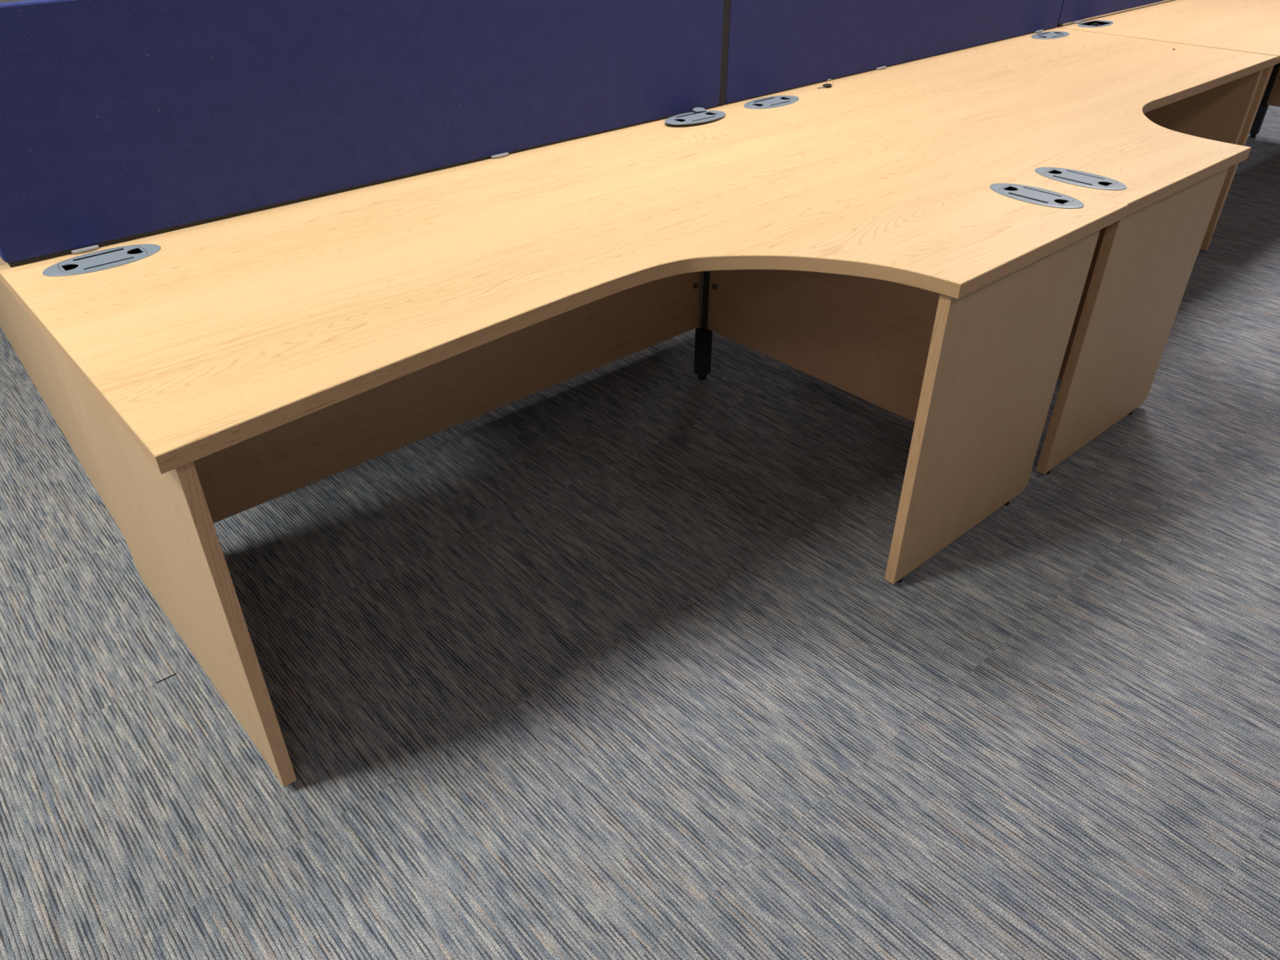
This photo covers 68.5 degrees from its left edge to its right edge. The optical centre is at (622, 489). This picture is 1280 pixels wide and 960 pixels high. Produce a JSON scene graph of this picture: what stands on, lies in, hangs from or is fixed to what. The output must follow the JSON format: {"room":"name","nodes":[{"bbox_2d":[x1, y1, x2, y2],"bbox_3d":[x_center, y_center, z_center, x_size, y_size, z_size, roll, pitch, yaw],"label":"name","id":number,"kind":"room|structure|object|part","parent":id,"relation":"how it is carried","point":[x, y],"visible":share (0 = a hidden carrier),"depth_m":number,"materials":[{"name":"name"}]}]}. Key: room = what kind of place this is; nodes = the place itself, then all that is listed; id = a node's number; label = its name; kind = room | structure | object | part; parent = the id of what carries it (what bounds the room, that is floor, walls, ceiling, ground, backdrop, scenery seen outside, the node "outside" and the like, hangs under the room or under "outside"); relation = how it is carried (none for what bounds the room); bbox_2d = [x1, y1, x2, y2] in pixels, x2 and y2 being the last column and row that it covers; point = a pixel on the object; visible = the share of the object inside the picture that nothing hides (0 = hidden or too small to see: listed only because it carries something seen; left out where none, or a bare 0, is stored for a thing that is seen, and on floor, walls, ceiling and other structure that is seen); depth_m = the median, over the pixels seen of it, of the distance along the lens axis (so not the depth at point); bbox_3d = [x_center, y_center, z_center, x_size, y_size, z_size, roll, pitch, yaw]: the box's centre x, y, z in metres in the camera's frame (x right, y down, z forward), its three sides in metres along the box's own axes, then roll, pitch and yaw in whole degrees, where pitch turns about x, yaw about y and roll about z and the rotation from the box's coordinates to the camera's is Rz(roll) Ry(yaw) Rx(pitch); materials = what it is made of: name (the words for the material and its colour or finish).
{"room":"open-plan office","nodes":[
{"label":"open-plan office","id":0,"kind":"room"},
{"bbox_2d":[0,0,28,3],"bbox_3d":[-5.196,-5.785,8.342,17.000,2.800,0.150,-27,43,-32],"label":"wall","id":1,"kind":"structure","parent":0,"point":[1,1],"depth_m":8.64,"materials":[{"name":"paint"}]},
{"bbox_2d":[0,66,1279,959],"bbox_3d":[-0.230,-1.377,4.428,17.000,0.050,15.000,-27,43,-32],"label":"floor","id":2,"kind":"structure","parent":0,"point":[618,660],"depth_m":1.83,"materials":[{"name":"carpet"}]},
{"bbox_2d":[0,257,124,536],"bbox_3d":[-0.950,-0.820,2.965,1.800,0.724,1.620,-25,42,-30],"label":"desk","id":3,"kind":"object","parent":2,"relation":"on","point":[26,338],"visible":0.16,"depth_m":2.34,"materials":[{"name":"brown wood"}]},
{"bbox_2d":[0,106,1128,786],"bbox_3d":[-0.050,-0.217,2.071,1.885,0.740,1.250,-27,43,-32],"label":"desk","id":4,"kind":"object","parent":2,"relation":"on","point":[210,373],"visible":1,"depth_m":1.90,"materials":[{"name":"brown wood"}]},
{"bbox_3d":[-0.836,0.077,1.692,0.024,0.682,0.758,-27,43,-32],"label":"panel","id":5,"kind":"part","parent":4,"relation":"part of","materials":[{"name":"brown wood"}]},
{"bbox_2d":[0,0,730,267],"bbox_3d":[-0.430,-0.946,2.129,1.898,0.428,0.042,-26,42,-32],"label":"screen","id":6,"kind":"object","parent":4,"relation":"on","point":[121,121],"visible":1,"depth_m":1.95,"materials":[{"name":"blue fabric"}]},
{"bbox_3d":[-0.383,-0.403,2.240,1.606,0.529,0.018,-27,43,-32],"label":"modesty panel","id":7,"kind":"part","parent":4,"relation":"part of","materials":[{"name":"brown wood"}]},
{"bbox_3d":[0.242,-0.418,2.841,0.037,0.148,0.037,-27,43,-32],"label":"corner leg","id":8,"kind":"part","parent":4,"relation":"part of","materials":[{"name":"metal"}]},
{"bbox_3d":[0.239,-0.698,2.653,0.019,0.531,0.019,2,35,4],"label":"post","id":9,"kind":"part","parent":4,"relation":"part of","materials":[{"name":"metal"}]},
{"bbox_3d":[0.561,-0.498,2.358,0.018,0.529,0.960,-27,43,-32],"label":"modesty panel","id":10,"kind":"part","parent":4,"relation":"part of","materials":[{"name":"brown wood"}]},
{"bbox_3d":[0.794,-0.180,2.030,0.554,0.682,0.024,-27,43,-32],"label":"panel","id":11,"kind":"part","parent":4,"relation":"part of","materials":[{"name":"brown wood"}]},
{"bbox_2d":[720,27,1278,474],"bbox_3d":[1.389,-0.936,3.087,1.915,0.727,1.247,-27,43,-32],"label":"desk","id":12,"kind":"object","parent":2,"relation":"on","point":[1151,127],"visible":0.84,"depth_m":2.52,"materials":[{"name":"brown wood"}]},
{"bbox_2d":[817,79,833,88],"bbox_3d":[0.625,-1.255,2.905,0.055,0.024,0.024,-20,39,-25],"label":"key","id":13,"kind":"object","parent":12,"relation":"on","point":[826,85],"visible":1,"depth_m":2.91,"materials":[{"name":"black metal"}]},
{"bbox_2d":[725,0,1062,104],"bbox_3d":[1.008,-1.661,3.127,1.888,0.428,0.042,-27,42,-32],"label":"screen","id":14,"kind":"object","parent":12,"relation":"on","point":[775,46],"visible":0.94,"depth_m":2.97,"materials":[{"name":"blue fabric"}]},
{"bbox_3d":[0.919,-0.679,2.611,0.018,0.529,0.956,-27,43,-32],"label":"modesty panel","id":15,"kind":"part","parent":12,"relation":"part of","materials":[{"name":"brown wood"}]},
{"bbox_3d":[1.288,-0.431,2.380,0.568,0.682,0.024,-27,43,-32],"label":"panel","id":16,"kind":"part","parent":12,"relation":"part of","materials":[{"name":"brown wood"}]},
{"bbox_3d":[1.977,-1.343,3.675,0.024,0.682,0.744,-27,43,-32],"label":"panel","id":17,"kind":"part","parent":12,"relation":"part of","materials":[{"name":"brown wood"}]},
{"bbox_2d":[1055,0,1279,250],"bbox_3d":[2.957,-1.727,4.191,2.205,0.727,1.250,-27,43,-32],"label":"desk","id":18,"kind":"object","parent":2,"relation":"on","point":[1252,26],"visible":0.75,"depth_m":3.76,"materials":[{"name":"brown wood"}]},
{"bbox_2d":[1090,22,1100,26],"bbox_3d":[1.917,-1.876,3.816,0.064,0.029,0.038,-27,43,-32],"label":"socket","id":19,"kind":"object","parent":18,"relation":"attached to","point":[1094,24],"depth_m":3.81,"materials":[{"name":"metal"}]},
{"bbox_2d":[1056,0,1173,26],"bbox_3d":[2.560,-2.439,4.213,2.197,0.428,0.042,-27,42,-32],"label":"screen","id":20,"kind":"object","parent":18,"relation":"on","point":[1072,11],"visible":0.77,"depth_m":3.87,"materials":[{"name":"blue fabric"}]},
{"bbox_3d":[2.047,-1.379,3.725,0.024,0.682,0.742,-27,43,-32],"label":"panel","id":21,"kind":"part","parent":18,"relation":"part of","materials":[{"name":"brown wood"}]},
{"bbox_3d":[3.396,-1.976,5.016,0.037,0.148,0.037,-27,43,-32],"label":"corner leg","id":22,"kind":"part","parent":18,"relation":"part of","materials":[{"name":"metal"}]},
{"bbox_3d":[2.652,-1.899,4.327,1.926,0.529,0.018,-27,43,-32],"label":"modesty panel","id":23,"kind":"part","parent":18,"relation":"part of","materials":[{"name":"brown wood"}]},
{"bbox_3d":[3.393,-2.256,4.827,0.019,0.531,0.019,2,35,4],"label":"post","id":24,"kind":"part","parent":18,"relation":"part of","materials":[{"name":"metal"}]},
{"bbox_3d":[3.701,-2.066,4.547,0.018,0.529,0.914,-27,43,-32],"label":"modesty panel","id":25,"kind":"part","parent":18,"relation":"part of","materials":[{"name":"brown wood"}]}
]}

